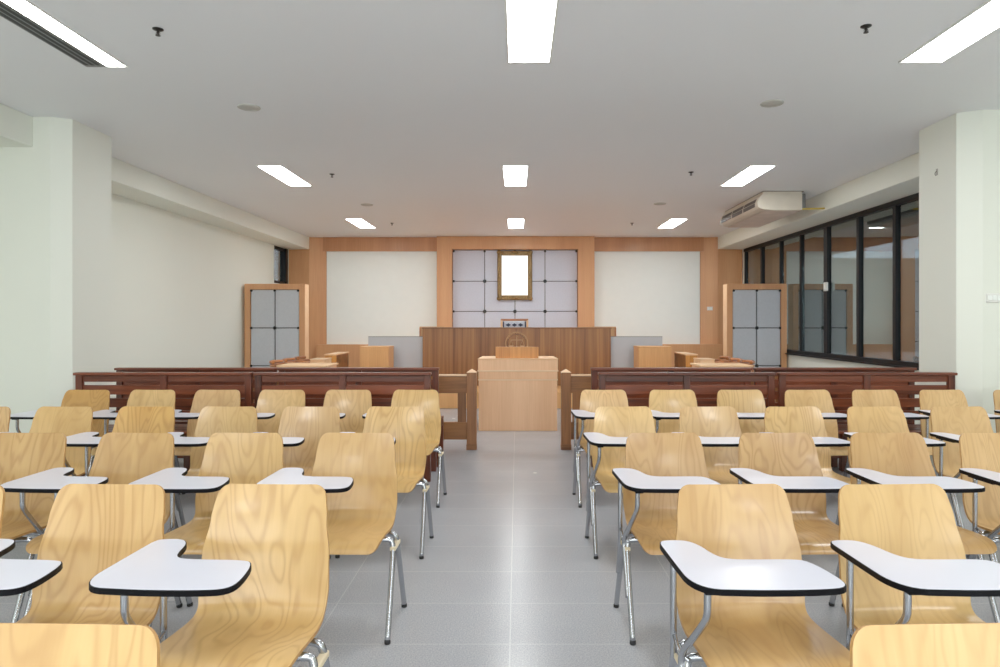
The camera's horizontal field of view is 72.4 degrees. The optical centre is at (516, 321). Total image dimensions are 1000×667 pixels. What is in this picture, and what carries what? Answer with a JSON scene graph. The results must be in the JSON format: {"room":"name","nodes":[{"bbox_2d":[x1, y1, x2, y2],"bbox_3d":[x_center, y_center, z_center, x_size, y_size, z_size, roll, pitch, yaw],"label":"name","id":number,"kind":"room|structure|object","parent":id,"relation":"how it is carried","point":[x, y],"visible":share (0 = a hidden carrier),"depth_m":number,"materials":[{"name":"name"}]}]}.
{"room":"courtroom","nodes":[
{"label":"courtroom","id":0,"kind":"room"},
{"bbox_2d":[0,117,111,461],"bbox_3d":[-4.595,-0.249,6.595,0.950,3.259,0.690,0,0,0],"label":"pillar","id":1,"kind":"structure","parent":0,"point":[56,192],"depth_m":6.26,"materials":[{"name":"beige paint"}]},
{"bbox_2d":[112,194,288,423],"bbox_3d":[-5.180,-0.250,4.750,0.200,3.260,21.500,0,0,0],"label":"wall","id":2,"kind":"structure","parent":0,"point":[178,281],"depth_m":10.16,"materials":[{"name":"beige paint"}]},
{"bbox_2d":[274,245,287,283],"bbox_3d":[-5.124,-1.215,14.700,0.112,0.790,0.840,0,0,0],"label":"window","id":3,"kind":"structure","parent":2,"relation":"in","point":[280,254],"depth_m":14.86,"materials":[{"name":"black metal"}]},
{"bbox_2d":[0,0,999,236],"bbox_3d":[0.000,-1.955,4.700,10.800,0.150,21.800,0,0,0],"label":"ceiling","id":4,"kind":"structure","parent":0,"point":[416,109],"depth_m":5.75,"materials":[{"name":"white paint"}]},
{"bbox_2d":[0,103,32,146],"bbox_3d":[-4.755,-1.740,0.200,0.650,0.279,12.400,0,0,0],"label":"beam","id":5,"kind":"structure","parent":4,"relation":"attached to","point":[16,127],"depth_m":6.06,"materials":[{"name":"beige paint"}]},
{"bbox_2d":[0,1,105,66],"bbox_3d":[-3.085,-1.874,4.407,0.144,0.015,1.205,0,0,0],"label":"ceiling vent","id":6,"kind":"object","parent":4,"relation":"in","point":[6,11],"visible":1,"depth_m":4.46,"materials":[{"name":"metal"}]},
{"bbox_2d":[0,0,127,67],"bbox_3d":[-2.930,-1.875,4.410,0.148,0.014,1.210,0,0,0],"label":"recessed light","id":7,"kind":"object","parent":4,"relation":"in","point":[26,8],"visible":1,"depth_m":4.41,"materials":[{"name":"white plastic"}]},
{"bbox_2d":[112,157,308,249],"bbox_3d":[-4.840,-1.744,11.100,0.480,0.269,8.400,0,0,0],"label":"beam","id":8,"kind":"structure","parent":4,"relation":"attached to","point":[129,181],"depth_m":9.93,"materials":[{"name":"beige paint"}]},
{"bbox_2d":[237,104,260,110],"bbox_3d":[-2.343,-1.877,5.972,0.194,0.018,0.194,0,0,0],"label":"ceiling speaker","id":9,"kind":"object","parent":4,"relation":"attached to","point":[246,107],"visible":1,"depth_m":5.95},
{"bbox_2d":[256,165,311,185],"bbox_3d":[-2.970,-1.875,8.785,0.316,0.014,1.210,0,0,0],"label":"recessed light","id":10,"kind":"object","parent":4,"relation":"in","point":[280,172],"visible":1,"depth_m":8.73,"materials":[{"name":"white plastic"}]},
{"bbox_2d":[345,218,375,227],"bbox_3d":[-2.970,-1.875,13.010,0.316,0.014,1.210,0,0,0],"label":"recessed light","id":11,"kind":"object","parent":4,"relation":"in","point":[359,222],"visible":1,"depth_m":12.85,"materials":[{"name":"white plastic"}]},
{"bbox_2d":[502,165,528,185],"bbox_3d":[-0.020,-1.875,8.785,0.316,0.014,1.210,0,0,0],"label":"recessed light","id":12,"kind":"object","parent":4,"relation":"in","point":[513,175],"visible":1,"depth_m":8.73,"materials":[{"name":"white plastic"}]},
{"bbox_2d":[507,218,524,227],"bbox_3d":[-0.020,-1.875,13.010,0.316,0.014,1.210,0,0,0],"label":"recessed light","id":13,"kind":"object","parent":4,"relation":"in","point":[512,222],"visible":1,"depth_m":12.85,"materials":[{"name":"white plastic"}]},
{"bbox_2d":[505,0,558,62],"bbox_3d":[0.086,-1.875,4.325,0.316,0.014,1.210,0,0,0],"label":"recessed light","id":14,"kind":"object","parent":4,"relation":"in","point":[530,24],"visible":1,"depth_m":4.37,"materials":[{"name":"white plastic"}]},
{"bbox_2d":[657,218,687,227],"bbox_3d":[2.950,-1.875,13.010,0.316,0.014,1.210,0,0,0],"label":"recessed light","id":15,"kind":"object","parent":4,"relation":"in","point":[673,222],"visible":1,"depth_m":12.85,"materials":[{"name":"white plastic"}]},
{"bbox_2d":[720,165,776,185],"bbox_3d":[2.950,-1.875,8.785,0.316,0.014,1.210,0,0,0],"label":"recessed light","id":16,"kind":"object","parent":4,"relation":"in","point":[751,172],"visible":1,"depth_m":8.71,"materials":[{"name":"white plastic"}]},
{"bbox_2d":[760,99,783,107],"bbox_3d":[2.189,-1.877,5.863,0.194,0.018,0.194,0,0,0],"label":"ceiling speaker","id":17,"kind":"object","parent":4,"relation":"attached to","point":[775,102],"visible":1,"depth_m":5.85},
{"bbox_2d":[762,101,781,106],"bbox_3d":[2.189,-1.875,5.863,0.170,0.012,0.170,0,0,0],"label":"grille","id":18,"kind":"object","parent":17,"relation":"attached to","point":[766,103],"depth_m":5.85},
{"bbox_2d":[720,191,824,227],"bbox_3d":[3.940,-1.740,10.700,0.992,0.282,1.808,0,0,0],"label":"air conditioner","id":19,"kind":"object","parent":4,"relation":"attached to","point":[766,207],"visible":1,"depth_m":9.99,"materials":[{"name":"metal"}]},
{"bbox_2d":[718,152,918,249],"bbox_3d":[4.740,-1.744,10.975,0.600,0.269,8.650,0,0,0],"label":"beam","id":20,"kind":"structure","parent":4,"relation":"attached to","point":[899,179],"depth_m":9.52,"materials":[{"name":"beige paint"}]},
{"bbox_2d":[898,0,999,62],"bbox_3d":[2.910,-1.875,4.325,0.316,0.014,1.210,0,0,0],"label":"recessed light","id":21,"kind":"object","parent":4,"relation":"in","point":[983,20],"visible":1,"depth_m":4.47,"materials":[{"name":"white plastic"}]},
{"bbox_2d":[0,408,999,666],"bbox_3d":[0.000,1.430,4.700,10.800,0.100,21.800,0,0,0],"label":"floor","id":22,"kind":"structure","parent":0,"point":[509,575],"depth_m":3.67,"materials":[{"name":"tile"}]},
{"bbox_2d":[0,485,4,538],"bbox_3d":[-1.950,0.965,2.054,0.587,0.831,0.564,0,0,2],"label":"chair","id":23,"kind":"object","parent":22,"relation":"on","point":[2,491],"visible":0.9,"depth_m":2.29,"materials":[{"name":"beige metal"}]},
{"bbox_2d":[0,407,10,431],"bbox_3d":[-3.510,0.965,4.184,0.587,0.831,0.564,0,0,2],"label":"chair","id":24,"kind":"object","parent":22,"relation":"on","point":[5,412],"visible":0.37,"depth_m":4.41,"materials":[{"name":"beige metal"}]},
{"bbox_2d":[0,433,66,622],"bbox_3d":[-2.450,0.965,3.128,0.587,0.831,0.564,0,0,1],"label":"chair","id":25,"kind":"object","parent":22,"relation":"on","point":[21,454],"visible":0.5,"depth_m":3.34,"materials":[{"name":"beige wood"}]},
{"bbox_2d":[0,406,92,536],"bbox_3d":[-2.975,0.965,4.183,0.587,0.831,0.564,0,0,1],"label":"chair","id":26,"kind":"object","parent":22,"relation":"on","point":[69,421],"visible":0.19,"depth_m":4.41,"materials":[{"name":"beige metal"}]},
{"bbox_2d":[10,390,109,472],"bbox_3d":[-3.521,0.965,5.283,0.587,0.831,0.564,0,0,2],"label":"chair","id":27,"kind":"object","parent":22,"relation":"on","point":[98,400],"visible":0.2,"depth_m":5.51,"materials":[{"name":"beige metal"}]},
{"bbox_2d":[0,623,159,666],"bbox_3d":[-0.866,0.965,0.978,0.587,0.831,0.564,0,0,2],"label":"chair","id":28,"kind":"object","parent":22,"relation":"on","point":[21,644],"visible":1,"depth_m":1.23,"materials":[{"name":"beige wood"}]},
{"bbox_2d":[0,484,164,625],"bbox_3d":[-1.411,0.965,2.054,0.587,0.831,0.564,0,0,2],"label":"chair","id":29,"kind":"object","parent":22,"relation":"on","point":[90,528],"visible":0.56,"depth_m":2.26,"materials":[{"name":"beige wood"}]},
{"bbox_2d":[1,433,182,616],"bbox_3d":[-1.921,0.965,3.129,0.587,0.831,0.564,0,0,2],"label":"chair","id":30,"kind":"object","parent":22,"relation":"on","point":[120,458],"visible":0.41,"depth_m":3.34,"materials":[{"name":"beige wood"}]},
{"bbox_2d":[65,406,178,528],"bbox_3d":[-2.446,0.965,4.184,0.587,0.831,0.564,0,0,2],"label":"chair","id":31,"kind":"object","parent":22,"relation":"on","point":[129,419],"visible":0.2,"depth_m":4.41,"materials":[{"name":"beige wood"}]},
{"bbox_2d":[91,390,180,494],"bbox_3d":[-2.990,0.965,5.283,0.587,0.831,0.564,0,0,2],"label":"chair","id":32,"kind":"object","parent":22,"relation":"on","point":[137,398],"visible":0.19,"depth_m":5.52,"materials":[{"name":"beige wood"}]},
{"bbox_2d":[73,372,253,475],"bbox_3d":[-3.050,0.907,6.120,1.527,0.945,0.521,0,0,0],"label":"wooden pew","id":33,"kind":"object","parent":22,"relation":"on","point":[164,378],"visible":0.33,"depth_m":5.91,"materials":[{"name":"brown wood"}]},
{"bbox_2d":[114,367,277,423],"bbox_3d":[-3.050,0.907,6.721,1.527,0.945,0.521,0,0,0],"label":"wooden pew","id":34,"kind":"object","parent":22,"relation":"on","point":[120,369],"visible":0.2,"depth_m":6.50,"materials":[{"name":"brown wood"}]},
{"bbox_2d":[129,433,283,626],"bbox_3d":[-1.381,0.965,3.128,0.587,0.831,0.564,0,0,1],"label":"chair","id":35,"kind":"object","parent":22,"relation":"on","point":[229,458],"visible":0.36,"depth_m":3.34,"materials":[{"name":"beige wood"}]},
{"bbox_2d":[175,390,240,493],"bbox_3d":[-2.466,0.965,5.284,0.587,0.831,0.564,0,0,2],"label":"chair","id":36,"kind":"object","parent":22,"relation":"on","point":[202,398],"visible":0.27,"depth_m":5.51,"materials":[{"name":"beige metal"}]},
{"bbox_2d":[89,484,329,666],"bbox_3d":[-0.866,0.965,2.053,0.587,0.831,0.564,0,0,2],"label":"chair","id":37,"kind":"object","parent":22,"relation":"on","point":[260,582],"visible":0.93,"depth_m":2.20,"materials":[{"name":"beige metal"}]},
{"bbox_2d":[169,406,256,525],"bbox_3d":[-1.911,0.965,4.183,0.587,0.831,0.564,0,0,2],"label":"chair","id":38,"kind":"object","parent":22,"relation":"on","point":[212,419],"visible":0.25,"depth_m":4.41,"materials":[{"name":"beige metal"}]},
{"bbox_2d":[244,284,308,371],"bbox_3d":[-4.471,0.338,12.720,1.119,2.085,0.240,0,0,0],"label":"screen","id":39,"kind":"object","parent":22,"relation":"on","point":[276,316],"visible":0.59,"depth_m":12.62,"materials":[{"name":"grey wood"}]},
{"bbox_2d":[256,390,304,432],"bbox_3d":[-1.940,0.965,5.283,0.587,0.831,0.564,0,0,2],"label":"chair","id":40,"kind":"object","parent":22,"relation":"on","point":[271,404],"visible":0.16,"depth_m":5.51,"materials":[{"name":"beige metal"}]},
{"bbox_2d":[254,406,339,558],"bbox_3d":[-1.375,0.965,4.183,0.587,0.831,0.564,0,0,1],"label":"chair","id":41,"kind":"object","parent":22,"relation":"on","point":[301,429],"visible":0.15,"depth_m":4.40,"materials":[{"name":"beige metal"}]},
{"bbox_2d":[276,363,338,371],"bbox_3d":[-2.930,0.985,9.590,0.700,0.790,0.580,0,0,0],"label":"table","id":42,"kind":"object","parent":22,"relation":"on","point":[287,364],"visible":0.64,"depth_m":9.48,"materials":[{"name":"brown wood"}]},
{"bbox_2d":[310,358,331,362],"bbox_3d":[-3.040,0.973,10.594,0.240,0.815,0.372,0,0,0],"label":"base cabinet","id":43,"kind":"object","parent":22,"relation":"on","point":[314,360],"visible":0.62,"depth_m":10.42,"materials":[{"name":"brown wood"}]},
{"bbox_2d":[257,433,406,644],"bbox_3d":[-0.831,0.965,3.128,0.587,0.831,0.564,0,0,1],"label":"chair","id":44,"kind":"object","parent":22,"relation":"on","point":[357,472],"visible":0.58,"depth_m":3.31,"materials":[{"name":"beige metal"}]},
{"bbox_2d":[324,352,348,366],"bbox_3d":[-2.990,0.948,11.351,0.200,0.865,0.818,0,0,0],"label":"desk","id":45,"kind":"object","parent":22,"relation":"on","point":[341,358],"visible":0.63,"depth_m":11.18,"materials":[{"name":"orange wood"}]},
{"bbox_2d":[253,372,436,481],"bbox_3d":[-1.505,0.907,6.120,1.527,0.945,0.521,0,0,0],"label":"wooden pew","id":46,"kind":"object","parent":22,"relation":"on","point":[342,378],"visible":0.29,"depth_m":5.91,"materials":[{"name":"brown wood"}]},
{"bbox_2d":[323,390,371,432],"bbox_3d":[-1.405,0.965,5.283,0.587,0.831,0.564,0,0,2],"label":"chair","id":47,"kind":"object","parent":22,"relation":"on","point":[351,405],"visible":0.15,"depth_m":5.51,"materials":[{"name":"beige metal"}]},
{"bbox_2d":[277,367,443,466],"bbox_3d":[-1.505,0.907,6.721,1.527,0.945,0.521,0,0,0],"label":"wooden pew","id":48,"kind":"object","parent":22,"relation":"on","point":[435,370],"visible":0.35,"depth_m":6.50,"materials":[{"name":"brown wood"}]},
{"bbox_2d":[253,369,476,449],"bbox_3d":[-2.267,0.944,7.410,3.666,0.872,0.108,0,0,0],"label":"railing","id":49,"kind":"object","parent":22,"relation":"on","point":[461,384],"visible":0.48,"depth_m":7.39,"materials":[{"name":"brown wood"}]},
{"bbox_2d":[335,406,433,558],"bbox_3d":[-0.831,0.965,4.183,0.587,0.831,0.564,0,0,2],"label":"chair","id":50,"kind":"object","parent":22,"relation":"on","point":[406,425],"visible":0.41,"depth_m":4.38,"materials":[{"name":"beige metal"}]},
{"bbox_2d":[362,390,446,507],"bbox_3d":[-0.861,0.965,5.284,0.587,0.831,0.564,0,0,2],"label":"chair","id":51,"kind":"object","parent":22,"relation":"on","point":[428,400],"visible":0.34,"depth_m":5.48,"materials":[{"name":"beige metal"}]},
{"bbox_2d":[439,386,571,407],"bbox_3d":[-0.050,1.250,12.995,5.340,0.260,4.190,0,0,0],"label":"platform","id":52,"kind":"object","parent":22,"relation":"on","point":[446,400],"depth_m":10.90,"materials":[{"name":"beige wood"}]},
{"bbox_2d":[360,346,393,366],"bbox_3d":[-2.405,0.767,11.748,0.490,0.705,0.505,0,0,0],"label":"desk","id":53,"kind":"object","parent":52,"relation":"on","point":[370,356],"visible":0.59,"depth_m":11.50,"materials":[{"name":"beige wood"}]},
{"bbox_2d":[368,336,422,366],"bbox_3d":[-2.152,0.688,12.140,0.975,0.865,0.048,0,0,0],"label":"screen","id":54,"kind":"object","parent":52,"relation":"on","point":[408,350],"visible":0.54,"depth_m":12.12,"materials":[{"name":"laminate"}]},
{"bbox_2d":[501,319,527,326],"bbox_3d":[-0.050,0.529,13.125,0.560,1.183,0.550,0,0,0],"label":"chair","id":55,"kind":"object","parent":52,"relation":"on","point":[504,322],"visible":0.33,"depth_m":13.33,"materials":[{"name":"brown wood"}]},
{"bbox_2d":[504,321,524,326],"bbox_3d":[-0.050,0.301,13.357,0.410,0.638,0.055,0,0,0],"label":"cushion","id":56,"kind":"object","parent":55,"relation":"on","point":[506,323],"depth_m":13.33,"materials":[{"name":"white fabric"}]},
{"bbox_2d":[422,327,611,385],"bbox_3d":[-0.005,0.608,12.365,3.334,1.025,0.770,0,0,0],"label":"bench","id":57,"kind":"object","parent":52,"relation":"on","point":[455,350],"visible":0.71,"depth_m":12.00,"materials":[{"name":"brown wood"}]},
{"bbox_2d":[422,327,611,328],"bbox_3d":[-0.005,0.105,12.134,3.334,0.020,0.292,0,0,0],"label":"countertop","id":58,"kind":"structure","parent":57,"relation":"on","point":[422,327],"depth_m":11.99,"materials":[{"name":"brown wood"}]},
{"bbox_2d":[611,336,661,366],"bbox_3d":[2.118,0.688,12.140,0.925,0.865,0.048,0,0,0],"label":"screen","id":59,"kind":"object","parent":52,"relation":"on","point":[622,349],"visible":0.52,"depth_m":12.12,"materials":[{"name":"laminate"}]},
{"bbox_2d":[633,346,671,366],"bbox_3d":[2.325,0.767,11.748,0.560,0.705,0.505,0,0,0],"label":"desk","id":60,"kind":"object","parent":52,"relation":"on","point":[644,356],"visible":0.56,"depth_m":11.50,"materials":[{"name":"beige wood"}]},
{"bbox_2d":[477,356,557,430],"bbox_3d":[0.012,0.921,8.962,1.024,0.917,0.656,0,0,0],"label":"lectern","id":61,"kind":"object","parent":22,"relation":"on","point":[516,394],"visible":0.99,"depth_m":8.65,"materials":[{"name":"brown wood"}]},
{"bbox_2d":[496,347,537,357],"bbox_3d":[0.000,0.391,8.870,0.550,0.145,0.260,0,0,0],"label":"stand","id":62,"kind":"object","parent":61,"relation":"on","point":[501,352],"visible":0.95,"depth_m":8.74,"materials":[{"name":"orange wood"}]},
{"bbox_2d":[571,390,628,507],"bbox_3d":[0.698,0.965,5.284,0.545,0.831,0.560,0,0,-2],"label":"chair","id":63,"kind":"object","parent":22,"relation":"on","point":[590,400],"visible":0.51,"depth_m":5.47,"materials":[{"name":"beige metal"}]},
{"bbox_2d":[583,406,655,558],"bbox_3d":[0.688,0.965,4.184,0.545,0.831,0.560,0,0,-2],"label":"chair","id":64,"kind":"object","parent":22,"relation":"on","point":[612,425],"visible":0.6,"depth_m":4.36,"materials":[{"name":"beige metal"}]},
{"bbox_2d":[612,432,719,645],"bbox_3d":[0.723,0.965,3.129,0.545,0.831,0.560,0,0,-2],"label":"chair","id":65,"kind":"object","parent":22,"relation":"on","point":[657,465],"visible":0.68,"depth_m":3.28,"materials":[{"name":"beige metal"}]},
{"bbox_2d":[590,367,751,466],"bbox_3d":[1.465,0.907,6.721,1.527,0.945,0.521,0,0,0],"label":"wooden pew","id":66,"kind":"object","parent":22,"relation":"on","point":[594,370],"visible":0.23,"depth_m":6.50,"materials":[{"name":"brown wood"}]},
{"bbox_2d":[649,390,697,432],"bbox_3d":[1.253,0.965,5.284,0.545,0.831,0.560,0,0,-2],"label":"chair","id":67,"kind":"object","parent":22,"relation":"on","point":[665,406],"visible":0.3,"depth_m":5.51,"materials":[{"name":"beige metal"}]},
{"bbox_2d":[593,372,776,470],"bbox_3d":[1.465,0.907,6.120,1.527,0.945,0.521,0,0,0],"label":"wooden pew","id":68,"kind":"object","parent":22,"relation":"on","point":[686,378],"visible":0.23,"depth_m":5.91,"materials":[{"name":"brown wood"}]},
{"bbox_2d":[674,352,697,366],"bbox_3d":[2.800,0.948,11.351,0.200,0.865,0.818,0,0,0],"label":"desk","id":69,"kind":"object","parent":22,"relation":"on","point":[682,359],"visible":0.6,"depth_m":11.12,"materials":[{"name":"orange wood"}]},
{"bbox_2d":[560,369,838,449],"bbox_3d":[2.237,0.944,7.410,3.526,0.872,0.108,0,0,0],"label":"railing","id":70,"kind":"object","parent":22,"relation":"on","point":[575,384],"visible":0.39,"depth_m":7.36,"materials":[{"name":"brown wood"}]},
{"bbox_2d":[693,358,714,362],"bbox_3d":[2.900,0.973,10.594,0.240,0.815,0.372,0,0,0],"label":"base cabinet","id":71,"kind":"object","parent":22,"relation":"on","point":[696,360],"visible":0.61,"depth_m":10.42,"materials":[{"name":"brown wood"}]},
{"bbox_2d":[672,406,741,483],"bbox_3d":[1.238,0.965,4.184,0.545,0.831,0.560,0,0,-2],"label":"chair","id":72,"kind":"object","parent":22,"relation":"on","point":[718,429],"visible":0.34,"depth_m":4.40,"materials":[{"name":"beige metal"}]},
{"bbox_2d":[690,363,752,367],"bbox_3d":[2.860,0.985,9.590,0.720,0.790,0.580,0,0,0],"label":"table","id":73,"kind":"object","parent":22,"relation":"on","point":[692,364],"visible":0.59,"depth_m":9.48,"materials":[{"name":"brown wood"}]},
{"bbox_2d":[717,390,765,433],"bbox_3d":[1.803,0.965,5.284,0.545,0.831,0.560,0,0,-2],"label":"chair","id":74,"kind":"object","parent":22,"relation":"on","point":[749,405],"visible":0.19,"depth_m":5.51,"materials":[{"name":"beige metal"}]},
{"bbox_2d":[660,484,849,666],"bbox_3d":[0.723,0.965,2.054,0.545,0.831,0.560,0,0,-2],"label":"chair","id":75,"kind":"object","parent":22,"relation":"on","point":[740,580],"visible":0.99,"depth_m":2.11,"materials":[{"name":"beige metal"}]},
{"bbox_2d":[723,284,786,366],"bbox_3d":[4.426,0.338,12.720,1.109,2.085,0.240,0,0,0],"label":"screen","id":76,"kind":"object","parent":22,"relation":"on","point":[754,315],"visible":0.68,"depth_m":12.62,"materials":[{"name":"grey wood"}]},
{"bbox_2d":[730,433,847,606],"bbox_3d":[1.278,0.965,3.129,0.545,0.831,0.560,0,0,-2],"label":"chair","id":77,"kind":"object","parent":22,"relation":"on","point":[790,461],"visible":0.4,"depth_m":3.31,"materials":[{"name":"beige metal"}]},
{"bbox_2d":[760,406,850,525],"bbox_3d":[1.788,0.965,4.184,0.545,0.831,0.560,0,0,-2],"label":"chair","id":78,"kind":"object","parent":22,"relation":"on","point":[806,419],"visible":0.2,"depth_m":4.41,"materials":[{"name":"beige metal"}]},
{"bbox_2d":[784,390,848,476],"bbox_3d":[2.348,0.965,5.284,0.545,0.831,0.560,0,0,-2],"label":"chair","id":79,"kind":"object","parent":22,"relation":"on","point":[821,399],"visible":0.25,"depth_m":5.51,"materials":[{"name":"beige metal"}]},
{"bbox_2d":[753,367,916,466],"bbox_3d":[3.020,0.907,6.721,1.527,0.945,0.521,0,0,0],"label":"wooden pew","id":80,"kind":"object","parent":22,"relation":"on","point":[834,461],"visible":0.3,"depth_m":6.50,"materials":[{"name":"brown wood"}]},
{"bbox_2d":[776,372,957,471],"bbox_3d":[3.020,0.907,6.120,1.527,0.945,0.521,0,0,0],"label":"wooden pew","id":81,"kind":"object","parent":22,"relation":"on","point":[866,378],"visible":0.3,"depth_m":5.91,"materials":[{"name":"brown wood"}]},
{"bbox_2d":[852,390,932,454],"bbox_3d":[2.893,0.965,5.284,0.545,0.831,0.560,0,0,-2],"label":"chair","id":82,"kind":"object","parent":22,"relation":"on","point":[860,398],"visible":0.16,"depth_m":5.52,"materials":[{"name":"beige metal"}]},
{"bbox_2d":[844,406,945,467],"bbox_3d":[2.323,0.965,4.184,0.545,0.831,0.560,0,0,-2],"label":"chair","id":83,"kind":"object","parent":22,"relation":"on","point":[888,419],"visible":0.23,"depth_m":4.42,"materials":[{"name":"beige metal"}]},
{"bbox_2d":[830,484,999,650],"bbox_3d":[1.263,0.965,2.054,0.545,0.831,0.560,0,0,-2],"label":"chair","id":84,"kind":"object","parent":22,"relation":"on","point":[899,548],"visible":0.7,"depth_m":2.23,"materials":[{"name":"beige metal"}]},
{"bbox_2d":[842,433,999,622],"bbox_3d":[1.828,0.965,3.129,0.545,0.831,0.560,0,0,-2],"label":"chair","id":85,"kind":"object","parent":22,"relation":"on","point":[876,458],"visible":0.4,"depth_m":3.34,"materials":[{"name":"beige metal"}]},
{"bbox_2d":[850,623,999,666],"bbox_3d":[0.778,0.965,0.979,0.545,0.831,0.560,0,0,-2],"label":"chair","id":86,"kind":"object","parent":22,"relation":"on","point":[930,644],"visible":1,"depth_m":1.23,"materials":[{"name":"brown wood"}]},
{"bbox_2d":[918,390,999,498],"bbox_3d":[3.438,0.965,5.284,0.545,0.831,0.560,0,0,-2],"label":"chair","id":87,"kind":"object","parent":22,"relation":"on","point":[928,399],"visible":0.23,"depth_m":5.52,"materials":[{"name":"beige wood"}]},
{"bbox_2d":[929,406,993,557],"bbox_3d":[2.863,0.965,4.184,0.545,0.831,0.560,0,0,-2],"label":"chair","id":88,"kind":"object","parent":22,"relation":"on","point":[947,423],"visible":0.44,"depth_m":4.40,"materials":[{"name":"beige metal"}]},
{"bbox_2d":[959,433,999,597],"bbox_3d":[2.366,0.965,3.129,0.545,0.831,0.560,0,0,-2],"label":"chair","id":89,"kind":"object","parent":22,"relation":"on","point":[979,452],"visible":0.72,"depth_m":3.31,"materials":[{"name":"beige wood"}]},
{"bbox_2d":[993,390,999,432],"bbox_3d":[4.038,0.965,5.284,0.545,0.831,0.560,0,0,-2],"label":"chair","id":90,"kind":"object","parent":22,"relation":"on","point":[996,394],"visible":0.62,"depth_m":5.49,"materials":[{"name":"beige wood"}]},
{"bbox_2d":[742,249,918,423],"bbox_3d":[5.120,-0.250,4.750,0.200,3.260,21.500,0,0,0],"label":"wall","id":91,"kind":"structure","parent":0,"point":[792,360],"depth_m":11.41,"materials":[{"name":"beige paint"}]},
{"bbox_2d":[744,193,918,369],"bbox_3d":[5.020,-0.507,10.875,0.140,2.205,8.350,0,0,0],"label":"window","id":92,"kind":"structure","parent":91,"relation":"in","point":[868,259],"depth_m":10.18,"materials":[{"name":"glass"}]},
{"bbox_2d":[919,110,999,467],"bbox_3d":[4.485,-0.249,6.375,1.070,3.259,0.670,0,0,0],"label":"pillar","id":93,"kind":"structure","parent":0,"point":[959,206],"depth_m":6.12,"materials":[{"name":"beige paint"}]},
{"bbox_2d":[986,293,999,302],"bbox_3d":[4.215,-0.212,6.032,0.140,0.080,0.019,0,0,0],"label":"light switch","id":94,"kind":"object","parent":93,"relation":"attached to","point":[990,297],"visible":1,"depth_m":6.03,"materials":[{"name":"white plastic"}]},
{"bbox_3d":[-0.020,-0.250,15.400,10.520,3.260,0.200,0,0,0],"label":"wall","id":95,"kind":"structure","parent":0,"visible":0},
{"bbox_2d":[289,237,326,358],"bbox_3d":[-4.655,-0.249,15.210,0.830,3.258,0.180,0,0,0],"label":"panelling","id":96,"kind":"object","parent":95,"relation":"attached to","point":[306,266],"visible":0.35,"depth_m":15.15,"materials":[{"name":"brown wood"}]},
{"bbox_2d":[316,344,367,366],"bbox_3d":[-3.080,0.938,15.130,2.640,0.885,0.340,0,0,0],"label":"panelling","id":97,"kind":"object","parent":95,"relation":"attached to","point":[321,349],"visible":0.18,"depth_m":14.96,"materials":[{"name":"brown wood"}]},
{"bbox_2d":[323,237,436,250],"bbox_3d":[-3.020,-1.724,15.220,2.560,0.308,0.160,0,0,0],"label":"panelling","id":98,"kind":"object","parent":95,"relation":"attached to","point":[329,243],"visible":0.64,"depth_m":15.14,"materials":[{"name":"brown wood"}]},
{"bbox_2d":[327,251,436,343],"bbox_3d":[-3.002,-0.532,15.250,2.465,2.075,0.100,0,0,0],"label":"panelling","id":99,"kind":"object","parent":95,"relation":"attached to","point":[370,293],"visible":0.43,"depth_m":15.20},
{"bbox_2d":[452,250,576,326],"bbox_3d":[-0.045,-0.210,15.220,2.772,2.780,0.160,0,0,0],"label":"panelling","id":100,"kind":"object","parent":95,"relation":"attached to","point":[553,303],"visible":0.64,"depth_m":15.16,"materials":[{"name":"grey fabric"}]},
{"bbox_2d":[497,250,532,300],"bbox_3d":[-0.050,-1.030,15.113,0.795,1.120,0.095,0,0,0],"label":"picture frame","id":101,"kind":"object","parent":100,"relation":"attached to","point":[514,268],"visible":1,"depth_m":15.12,"materials":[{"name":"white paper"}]},
{"bbox_2d":[502,256,527,294],"bbox_3d":[-0.050,-1.030,15.129,0.580,0.880,0.022,0,0,0],"label":"picture","id":102,"kind":"object","parent":101,"relation":"attached to","point":[514,268],"depth_m":15.12},
{"bbox_2d":[437,236,593,326],"bbox_3d":[-0.030,-0.249,15.140,3.460,3.258,0.320,0,0,0],"label":"panelling","id":103,"kind":"object","parent":95,"relation":"attached to","point":[584,245],"visible":0.62,"depth_m":14.98,"materials":[{"name":"brown wood"}]},
{"bbox_2d":[594,251,699,343],"bbox_3d":[2.890,-0.537,15.250,2.360,2.065,0.100,0,0,0],"label":"panelling","id":104,"kind":"object","parent":95,"relation":"attached to","point":[637,293],"visible":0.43,"depth_m":15.20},
{"bbox_2d":[594,237,703,250],"bbox_3d":[2.920,-1.724,15.220,2.440,0.308,0.160,0,0,0],"label":"panelling","id":105,"kind":"object","parent":95,"relation":"attached to","point":[600,243],"visible":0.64,"depth_m":15.14,"materials":[{"name":"brown wood"}]},
{"bbox_2d":[662,344,721,366],"bbox_3d":[3.100,0.935,15.130,2.800,0.890,0.340,0,0,0],"label":"panelling","id":106,"kind":"object","parent":95,"relation":"attached to","point":[714,351],"visible":0.14,"depth_m":14.96,"materials":[{"name":"brown wood"}]},
{"bbox_2d":[700,237,741,355],"bbox_3d":[4.540,-0.249,15.200,0.920,3.258,0.200,0,0,0],"label":"panelling","id":107,"kind":"object","parent":95,"relation":"attached to","point":[718,267],"visible":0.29,"depth_m":15.13,"materials":[{"name":"brown wood"}]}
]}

